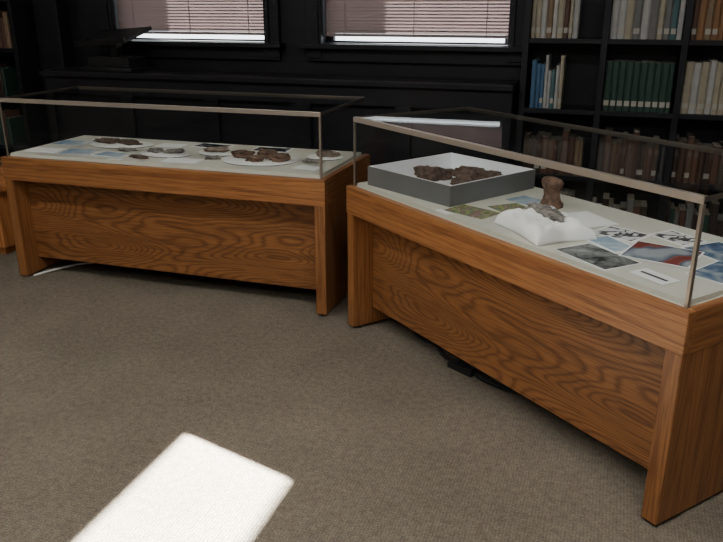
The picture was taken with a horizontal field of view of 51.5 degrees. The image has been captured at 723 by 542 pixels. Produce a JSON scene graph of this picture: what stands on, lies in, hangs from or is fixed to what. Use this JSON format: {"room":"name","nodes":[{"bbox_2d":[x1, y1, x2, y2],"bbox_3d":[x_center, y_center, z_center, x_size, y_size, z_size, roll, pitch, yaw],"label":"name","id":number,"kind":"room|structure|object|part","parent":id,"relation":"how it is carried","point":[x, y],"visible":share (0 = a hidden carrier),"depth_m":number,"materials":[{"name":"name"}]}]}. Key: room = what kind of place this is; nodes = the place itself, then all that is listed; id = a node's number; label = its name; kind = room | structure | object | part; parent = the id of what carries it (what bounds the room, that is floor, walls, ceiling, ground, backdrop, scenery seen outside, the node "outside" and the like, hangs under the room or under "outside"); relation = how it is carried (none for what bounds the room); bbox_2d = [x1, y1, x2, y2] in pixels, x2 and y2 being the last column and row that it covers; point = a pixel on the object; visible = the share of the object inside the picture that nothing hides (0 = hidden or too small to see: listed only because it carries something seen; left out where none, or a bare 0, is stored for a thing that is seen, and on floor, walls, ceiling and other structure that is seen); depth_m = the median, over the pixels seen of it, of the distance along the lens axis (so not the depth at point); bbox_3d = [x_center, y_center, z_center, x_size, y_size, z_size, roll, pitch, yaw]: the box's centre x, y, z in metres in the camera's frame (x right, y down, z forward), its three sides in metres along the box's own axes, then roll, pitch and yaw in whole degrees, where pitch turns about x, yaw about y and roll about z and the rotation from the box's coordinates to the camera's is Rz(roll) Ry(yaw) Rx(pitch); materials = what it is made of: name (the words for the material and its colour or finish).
{"room":"museum","nodes":[
{"label":"museum","id":0,"kind":"room"},
{"bbox_2d":[68,0,520,160],"bbox_3d":[0.649,-1.765,4.835,8.800,3.100,0.180,6,20,17],"label":"wall","id":1,"kind":"structure","parent":0,"point":[83,13],"depth_m":5.20,"materials":[{"name":"black paint"}]},
{"bbox_2d":[31,0,75,142],"bbox_3d":[-2.345,-2.036,5.599,0.245,3.100,0.160,6,20,17],"label":"trim","id":2,"kind":"structure","parent":1,"relation":"attached to","point":[51,17],"depth_m":5.64,"materials":[{"name":"brown wood"}]},
{"bbox_2d":[96,0,281,57],"bbox_3d":[-1.260,-2.372,5.154,1.460,1.710,0.062,6,20,17],"label":"window frame","id":3,"kind":"structure","parent":1,"relation":"attached to","point":[271,8],"depth_m":5.20,"materials":[{"name":"brown wood"}]},
{"bbox_2d":[116,0,263,31],"bbox_3d":[-1.236,-2.388,5.225,1.234,1.369,0.011,6,20,17],"label":"blind slats","id":4,"kind":"object","parent":1,"relation":"attached to","point":[161,15],"visible":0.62,"depth_m":5.41,"materials":[{"name":"plastic"}]},
{"bbox_2d":[188,0,190,33],"bbox_3d":[-1.242,-2.380,5.208,0.006,1.390,0.003,6,20,17],"label":"cord","id":5,"kind":"object","parent":4,"relation":"hanging from","point":[188,0],"visible":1,"depth_m":5.40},
{"bbox_2d":[144,31,263,34],"bbox_3d":[-1.236,-1.733,5.456,1.234,0.019,0.024,6,20,17],"label":"rail","id":6,"kind":"object","parent":4,"relation":"attached to","point":[149,32],"depth_m":5.41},
{"bbox_2d":[247,0,249,33],"bbox_3d":[-0.796,-2.331,5.069,0.006,1.390,0.003,6,20,17],"label":"cord","id":7,"kind":"object","parent":4,"relation":"hanging from","point":[247,0],"visible":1,"depth_m":5.26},
{"bbox_2d":[103,40,284,59],"bbox_3d":[-1.266,-1.596,5.410,1.520,0.117,0.100,6,20,17],"label":"window sill","id":8,"kind":"structure","parent":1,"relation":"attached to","point":[157,49],"depth_m":5.37,"materials":[{"name":"brown wood"}]},
{"bbox_2d":[135,37,263,40],"bbox_3d":[-1.212,-2.410,5.293,1.260,1.490,0.040,6,20,17],"label":"window","id":9,"kind":"structure","parent":1,"relation":"in","point":[137,37],"depth_m":5.53,"materials":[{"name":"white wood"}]},
{"bbox_2d":[299,43,521,65],"bbox_3d":[0.320,-1.421,4.915,1.540,0.117,0.100,6,20,17],"label":"window sill","id":10,"kind":"structure","parent":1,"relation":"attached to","point":[370,53],"depth_m":4.90,"materials":[{"name":"brown wood"}]},
{"bbox_2d":[305,0,525,62],"bbox_3d":[0.326,-2.196,4.660,1.480,1.710,0.062,6,20,17],"label":"window frame","id":11,"kind":"structure","parent":1,"relation":"attached to","point":[313,8],"depth_m":5.00,"materials":[{"name":"brown wood"}]},
{"bbox_2d":[325,0,509,34],"bbox_3d":[0.350,-2.213,4.731,1.254,1.369,0.011,6,20,17],"label":"blind slats","id":12,"kind":"object","parent":1,"relation":"attached to","point":[447,17],"visible":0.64,"depth_m":4.91,"materials":[{"name":"white plastic"}]},
{"bbox_2d":[344,0,344,32],"bbox_3d":[-0.112,-2.255,4.856,0.006,1.390,0.003,6,20,17],"label":"cord","id":13,"kind":"object","parent":12,"relation":"hanging from","point":[344,0],"visible":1,"depth_m":5.05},
{"bbox_2d":[413,0,414,35],"bbox_3d":[0.344,-2.205,4.714,0.006,1.390,0.003,6,20,17],"label":"cord","id":14,"kind":"object","parent":12,"relation":"hanging from","point":[414,0],"visible":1,"depth_m":4.91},
{"bbox_2d":[325,33,507,38],"bbox_3d":[0.350,-1.558,4.962,1.254,0.019,0.024,6,20,17],"label":"rail","id":15,"kind":"object","parent":12,"relation":"attached to","point":[326,34],"depth_m":4.94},
{"bbox_2d":[486,0,488,36],"bbox_3d":[0.799,-2.155,4.572,0.006,1.390,0.003,6,20,17],"label":"cord","id":16,"kind":"object","parent":12,"relation":"hanging from","point":[488,0],"visible":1,"depth_m":4.76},
{"bbox_2d":[327,36,507,44],"bbox_3d":[0.373,-2.235,4.798,1.280,1.490,0.040,6,20,17],"label":"window","id":17,"kind":"structure","parent":1,"relation":"in","point":[329,38],"depth_m":5.04,"materials":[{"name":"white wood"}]},
{"bbox_2d":[0,250,722,541],"bbox_3d":[-0.565,0.968,1.910,8.800,0.100,8.050,6,20,17],"label":"floor","id":18,"kind":"structure","parent":0,"point":[137,404],"depth_m":2.77,"materials":[{"name":"beige carpet"}]},
{"bbox_2d":[0,166,15,253],"bbox_3d":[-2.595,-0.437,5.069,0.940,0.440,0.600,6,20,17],"label":"display case","id":19,"kind":"object","parent":18,"relation":"on","point":[7,242],"visible":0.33,"depth_m":4.73,"materials":[{"name":"brown wood"}]},
{"bbox_2d":[0,0,50,165],"bbox_3d":[-2.944,-1.666,5.829,0.930,2.250,0.300,6,20,17],"label":"bookcase","id":20,"kind":"object","parent":18,"relation":"on","point":[26,125],"visible":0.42,"depth_m":5.75,"materials":[{"name":"brown wood"}]},
{"bbox_2d":[0,10,26,165],"bbox_3d":[-2.967,-1.528,5.873,0.784,1.759,0.178,6,20,17],"label":"books","id":21,"kind":"object","parent":20,"relation":"on","point":[14,125],"depth_m":5.84,"materials":[{"name":"paper"}]},
{"bbox_2d":[33,262,92,275],"bbox_3d":[-1.720,-0.033,4.568,0.538,0.011,0.072,-12,23,-31],"label":"cable","id":22,"kind":"object","parent":18,"relation":"on","point":[67,266],"visible":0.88,"depth_m":4.53,"materials":[{"name":"white plastic"}]},
{"bbox_2d":[0,86,369,314],"bbox_3d":[-0.978,-0.461,4.253,1.924,1.029,0.716,6,20,17],"label":"display case","id":23,"kind":"object","parent":18,"relation":"on","point":[283,225],"visible":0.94,"depth_m":4.01,"materials":[{"name":"brown wood"}]},
{"bbox_2d":[24,147,67,152],"bbox_3d":[-1.795,-0.688,4.252,0.200,0.002,0.130,5,20,13],"label":"card","id":24,"kind":"object","parent":23,"relation":"on","point":[36,149],"visible":1,"depth_m":4.26,"materials":[{"name":"white paper"}]},
{"bbox_2d":[52,140,92,144],"bbox_3d":[-1.726,-0.768,4.479,0.200,0.002,0.140,3,20,10],"label":"printed photograph","id":25,"kind":"object","parent":23,"relation":"on","point":[63,142],"visible":0.93,"depth_m":4.48},
{"bbox_2d":[59,149,100,153],"bbox_3d":[-1.580,-0.671,4.205,0.200,0.002,0.140,3,20,8],"label":"leaflet","id":26,"kind":"object","parent":23,"relation":"on","point":[68,151],"visible":1,"depth_m":4.20,"materials":[{"name":"paper"}]},
{"bbox_2d":[92,151,130,157],"bbox_3d":[-1.368,-0.641,4.119,0.200,0.002,0.120,9,21,23],"label":"printed photograph","id":27,"kind":"object","parent":23,"relation":"on","point":[106,153],"visible":0.96,"depth_m":4.11,"materials":[{"name":"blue paper"}]},
{"bbox_2d":[93,137,141,144],"bbox_3d":[-1.427,-0.764,4.407,0.352,0.025,0.110,6,20,17],"label":"slab","id":28,"kind":"object","parent":23,"relation":"on","point":[107,140],"visible":1,"depth_m":4.39,"materials":[{"name":"brown stone"}]},
{"bbox_2d":[89,141,153,148],"bbox_3d":[-1.416,-0.744,4.401,0.403,0.008,0.240,4,20,12],"label":"pad","id":29,"kind":"object","parent":23,"relation":"on","point":[93,144],"visible":0.74,"depth_m":4.34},
{"bbox_2d":[118,147,137,150],"bbox_3d":[-1.317,-0.685,4.219,0.123,0.016,0.047,0,20,1],"label":"slab","id":30,"kind":"object","parent":23,"relation":"on","point":[119,148],"visible":1,"depth_m":4.21,"materials":[{"name":"grey stone"}]},
{"bbox_2d":[129,154,149,158],"bbox_3d":[-1.201,-0.614,4.018,0.145,0.016,0.043,11,22,29],"label":"slab","id":31,"kind":"object","parent":23,"relation":"on","point":[136,156],"visible":1,"depth_m":4.00,"materials":[{"name":"brown stone"}]},
{"bbox_3d":[-1.085,-0.477,3.903,1.924,0.130,0.033,6,20,17],"label":"rail","id":32,"kind":"part","parent":23,"relation":"part of","materials":[{"name":"brown wood"}]},
{"bbox_2d":[140,149,189,157],"bbox_3d":[-1.090,-0.648,4.130,0.322,0.008,0.200,10,22,27],"label":"pad","id":33,"kind":"object","parent":23,"relation":"on","point":[144,152],"visible":0.74,"depth_m":4.08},
{"bbox_2d":[146,147,185,153],"bbox_3d":[-1.083,-0.665,4.132,0.227,0.022,0.086,6,20,17],"label":"slab","id":34,"kind":"object","parent":33,"relation":"on","point":[155,149],"visible":1,"depth_m":4.11,"materials":[{"name":"grey stone"}]},
{"bbox_2d":[156,143,187,147],"bbox_3d":[-1.115,-0.736,4.388,0.160,0.002,0.110,6,20,17],"label":"card","id":35,"kind":"object","parent":23,"relation":"on","point":[172,145],"visible":1,"depth_m":4.38,"materials":[{"name":"white paper"}]},
{"bbox_3d":[-1.051,-0.231,4.097,1.808,0.500,0.020,6,20,17],"label":"panel","id":36,"kind":"part","parent":23,"relation":"part of","materials":[{"name":"brown wood"}]},
{"bbox_2d":[159,158,203,162],"bbox_3d":[-0.950,-0.584,3.959,0.200,0.002,0.110,5,20,13],"label":"card","id":37,"kind":"object","parent":23,"relation":"on","point":[175,160],"visible":1,"depth_m":3.96,"materials":[{"name":"white paper"}]},
{"bbox_2d":[204,155,220,159],"bbox_3d":[-0.792,-0.604,3.986,0.079,0.019,0.058,6,20,17],"label":"slab","id":38,"kind":"object","parent":23,"relation":"on","point":[212,157],"visible":1,"depth_m":3.98,"materials":[{"name":"stone"}]},
{"bbox_2d":[192,143,234,147],"bbox_3d":[-0.869,-0.730,4.370,0.220,0.002,0.130,9,22,25],"label":"printed photograph","id":39,"kind":"object","parent":23,"relation":"on","point":[203,145],"visible":0.75,"depth_m":4.38,"materials":[{"name":"white paper"}]},
{"bbox_2d":[198,149,234,155],"bbox_3d":[-0.786,-0.657,4.155,0.262,0.008,0.180,6,20,17],"label":"pad","id":40,"kind":"object","parent":23,"relation":"on","point":[201,152],"visible":0.46,"depth_m":4.11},
{"bbox_2d":[203,146,229,151],"bbox_3d":[-0.805,-0.675,4.155,0.156,0.025,0.095,-2,20,-6],"label":"slab","id":41,"kind":"object","parent":40,"relation":"on","point":[220,148],"visible":1,"depth_m":4.13,"materials":[{"name":"brown stone"}]},
{"bbox_2d":[221,154,298,165],"bbox_3d":[-0.539,-0.588,3.959,0.423,0.008,0.300,3,20,10],"label":"pad","id":42,"kind":"object","parent":23,"relation":"on","point":[228,159],"visible":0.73,"depth_m":3.87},
{"bbox_2d":[231,148,290,161],"bbox_3d":[-0.530,-0.610,3.952,0.333,0.038,0.195,18,26,41],"label":"slab","id":43,"kind":"object","parent":23,"relation":"on","point":[273,155],"visible":1,"depth_m":3.90,"materials":[{"name":"brown stone"}]},
{"bbox_2d":[250,147,293,152],"bbox_3d":[-0.508,-0.690,4.258,0.220,0.002,0.130,5,20,13],"label":"printed photograph","id":44,"kind":"object","parent":23,"relation":"on","point":[284,150],"visible":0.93,"depth_m":4.26,"materials":[{"name":"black paper"}]},
{"bbox_2d":[293,165,318,169],"bbox_3d":[-0.273,-0.523,3.788,0.130,0.002,0.090,9,22,25],"label":"label","id":45,"kind":"object","parent":23,"relation":"on","point":[306,167],"visible":1,"depth_m":3.78,"materials":[{"name":"white paper"}]},
{"bbox_2d":[302,158,323,162],"bbox_3d":[-0.252,-0.575,3.907,0.136,0.016,0.047,6,20,17],"label":"slab","id":46,"kind":"object","parent":23,"relation":"on","point":[308,160],"visible":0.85,"depth_m":3.90,"materials":[{"name":"beige stone"}]},
{"bbox_2d":[307,154,342,160],"bbox_3d":[-0.198,-0.613,4.031,0.201,0.008,0.160,6,20,17],"label":"pad","id":47,"kind":"object","parent":23,"relation":"on","point":[312,156],"visible":0.61,"depth_m":4.00,"materials":[{"name":"white fabric"}]},
{"bbox_2d":[316,149,340,156],"bbox_3d":[-0.180,-0.633,4.028,0.135,0.030,0.092,3,20,8],"label":"slab","id":48,"kind":"object","parent":23,"relation":"on","point":[325,153],"visible":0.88,"depth_m":4.00,"materials":[{"name":"brown stone"}]},
{"bbox_3d":[-0.079,-0.486,3.928,0.032,0.130,0.650,6,20,17],"label":"rail","id":49,"kind":"part","parent":23,"relation":"part of","materials":[{"name":"brown wood"}]},
{"bbox_3d":[-0.870,-0.694,4.514,1.924,0.130,0.033,6,20,17],"label":"rail","id":50,"kind":"part","parent":23,"relation":"part of","materials":[{"name":"brown wood"}]},
{"bbox_2d":[39,67,519,165],"bbox_3d":[-0.662,-0.831,5.251,3.400,1.060,0.370,6,20,17],"label":"radiator cover","id":51,"kind":"object","parent":18,"relation":"on","point":[382,94],"visible":0.41,"depth_m":4.94,"materials":[{"name":"brown wood"}]},
{"bbox_2d":[73,26,152,72],"bbox_3d":[-1.762,-1.589,5.355,0.493,0.301,0.307,9,22,25],"label":"lectern","id":52,"kind":"object","parent":51,"relation":"on","point":[116,61],"visible":1,"depth_m":5.30,"materials":[{"name":"black wood"}]},
{"bbox_2d":[447,359,476,376],"bbox_3d":[0.437,0.422,3.257,0.044,0.030,0.140,-16,25,-38],"label":"power strip","id":53,"kind":"object","parent":18,"relation":"on","point":[462,368],"depth_m":3.24,"materials":[{"name":"black plastic"}]},
{"bbox_2d":[409,328,522,395],"bbox_3d":[0.464,0.406,3.316,0.116,0.017,0.929,-13,23,-33],"label":"power cable","id":54,"kind":"object","parent":18,"relation":"on","point":[419,336],"visible":0.64,"depth_m":3.21,"materials":[{"name":"black rubber"}]},
{"bbox_2d":[346,107,722,524],"bbox_3d":[0.713,-0.018,3.003,0.716,1.029,1.814,-12,23,-30],"label":"display case","id":55,"kind":"object","parent":18,"relation":"on","point":[634,363],"visible":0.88,"depth_m":2.58,"materials":[{"name":"brown wood"}]},
{"bbox_2d":[435,209,452,213],"bbox_3d":[0.326,-0.236,2.976,0.030,0.002,0.080,-12,23,-30],"label":"card","id":56,"kind":"object","parent":55,"relation":"on","point":[438,210],"visible":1,"depth_m":2.97,"materials":[{"name":"white paper"}]},
{"bbox_2d":[368,152,535,206],"bbox_3d":[0.401,-0.423,3.378,0.536,0.086,0.524,-15,24,-36],"label":"tray","id":57,"kind":"object","parent":55,"relation":"on","point":[450,179],"visible":1,"depth_m":3.31,"materials":[{"name":"grey cardboard"}]},
{"bbox_2d":[445,204,499,218],"bbox_3d":[0.441,-0.236,2.977,0.130,0.002,0.190,-18,26,-41],"label":"map","id":58,"kind":"object","parent":55,"relation":"on","point":[480,213],"visible":0.86,"depth_m":2.97},
{"bbox_2d":[488,203,525,211],"bbox_3d":[0.619,-0.242,2.993,0.140,0.002,0.200,-8,21,-23],"label":"map","id":59,"kind":"object","parent":55,"relation":"on","point":[500,208],"visible":0.36,"depth_m":3.05},
{"bbox_3d":[0.513,0.179,2.941,0.020,0.500,1.698,-12,23,-30],"label":"panel","id":60,"kind":"part","parent":55,"relation":"part of","materials":[{"name":"brown wood"}]},
{"bbox_3d":[0.423,-0.082,2.788,0.033,0.130,1.814,-12,23,-30],"label":"rail","id":61,"kind":"part","parent":55,"relation":"part of","materials":[{"name":"brown wood"}]},
{"bbox_2d":[505,195,541,204],"bbox_3d":[0.693,-0.297,3.148,0.120,0.002,0.130,-14,24,-35],"label":"printed photograph","id":62,"kind":"object","parent":55,"relation":"on","point":[523,199],"visible":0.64,"depth_m":3.16},
{"bbox_2d":[494,206,596,246],"bbox_3d":[0.660,-0.178,2.705,0.240,0.072,0.310,-6,20,-17],"label":"cushion","id":63,"kind":"object","parent":55,"relation":"on","point":[539,230],"visible":0.93,"depth_m":2.60,"materials":[{"name":"white fabric"}]},
{"bbox_2d":[523,202,565,222],"bbox_3d":[0.676,-0.212,2.713,0.086,0.027,0.235,-8,21,-22],"label":"bone","id":64,"kind":"object","parent":63,"relation":"on","point":[554,214],"visible":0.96,"depth_m":2.70},
{"bbox_2d":[539,176,563,208],"bbox_3d":[0.769,-0.317,3.023,0.098,0.122,0.104,6,20,17],"label":"fossil vertebra","id":65,"kind":"object","parent":55,"relation":"on","point":[552,186],"visible":0.95,"depth_m":3.01,"materials":[{"name":"brown stone"}]},
{"bbox_2d":[568,211,617,227],"bbox_3d":[0.865,-0.199,2.871,0.140,0.002,0.200,-7,21,-19],"label":"card","id":66,"kind":"object","parent":55,"relation":"on","point":[588,219],"visible":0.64,"depth_m":2.86,"materials":[{"name":"white paper"}]},
{"bbox_2d":[554,243,641,270],"bbox_3d":[0.768,-0.049,2.447,0.155,0.002,0.240,-9,22,-24],"label":"printed photograph","id":67,"kind":"object","parent":55,"relation":"on","point":[601,258],"visible":1,"depth_m":2.44,"materials":[{"name":"white paper"}]},
{"bbox_2d":[586,235,630,253],"bbox_3d":[0.855,-0.093,2.564,0.110,0.002,0.180,-7,21,-19],"label":"printed photograph","id":68,"kind":"object","parent":55,"relation":"on","point":[607,242],"visible":0.96,"depth_m":2.57,"materials":[{"name":"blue paper"}]},
{"bbox_2d":[594,225,650,242],"bbox_3d":[0.928,-0.134,2.686,0.140,0.002,0.170,-17,25,-39],"label":"drawing sheet","id":69,"kind":"object","parent":55,"relation":"on","point":[622,234],"visible":0.86,"depth_m":2.69,"materials":[{"name":"white paper"}]},
{"bbox_2d":[629,268,679,284],"bbox_3d":[0.882,0.016,2.258,0.075,0.002,0.130,-10,22,-26],"label":"label","id":70,"kind":"object","parent":55,"relation":"on","point":[646,273],"visible":1,"depth_m":2.25,"materials":[{"name":"white paper"}]},
{"bbox_2d":[618,241,704,268],"bbox_3d":[0.985,-0.057,2.457,0.220,0.002,0.200,14,24,34],"label":"printed photograph","id":71,"kind":"object","parent":55,"relation":"on","point":[652,252],"visible":0.96,"depth_m":2.45,"materials":[{"name":"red paper"}]},
{"bbox_2d":[649,230,707,245],"bbox_3d":[1.113,-0.117,2.639,0.120,0.002,0.160,-9,22,-24],"label":"drawing sheet","id":72,"kind":"object","parent":55,"relation":"on","point":[672,236],"visible":0.96,"depth_m":2.64,"materials":[{"name":"white paper"}]},
{"bbox_2d":[680,241,722,261],"bbox_3d":[1.202,-0.058,2.469,0.180,0.002,0.220,-8,21,-23],"label":"printed photograph","id":73,"kind":"object","parent":55,"relation":"on","point":[713,250],"visible":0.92,"depth_m":2.51,"materials":[{"name":"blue paper"}]},
{"bbox_2d":[685,260,722,283],"bbox_3d":[1.102,0.003,2.299,0.200,0.002,0.120,-15,24,-35],"label":"printed photograph","id":74,"kind":"object","parent":55,"relation":"on","point":[713,272],"visible":1,"depth_m":2.29,"materials":[{"name":"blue paper"}]},
{"bbox_3d":[1.185,0.109,2.247,0.650,0.130,0.032,-12,23,-30],"label":"rail","id":75,"kind":"part","parent":55,"relation":"part of","materials":[{"name":"brown wood"}]},
{"bbox_2d":[514,0,722,236],"bbox_3d":[2.710,-1.113,4.041,3.640,2.400,0.300,6,20,17],"label":"bookcase","id":76,"kind":"object","parent":18,"relation":"on","point":[647,68],"visible":0.68,"depth_m":4.44,"materials":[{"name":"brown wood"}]}
]}

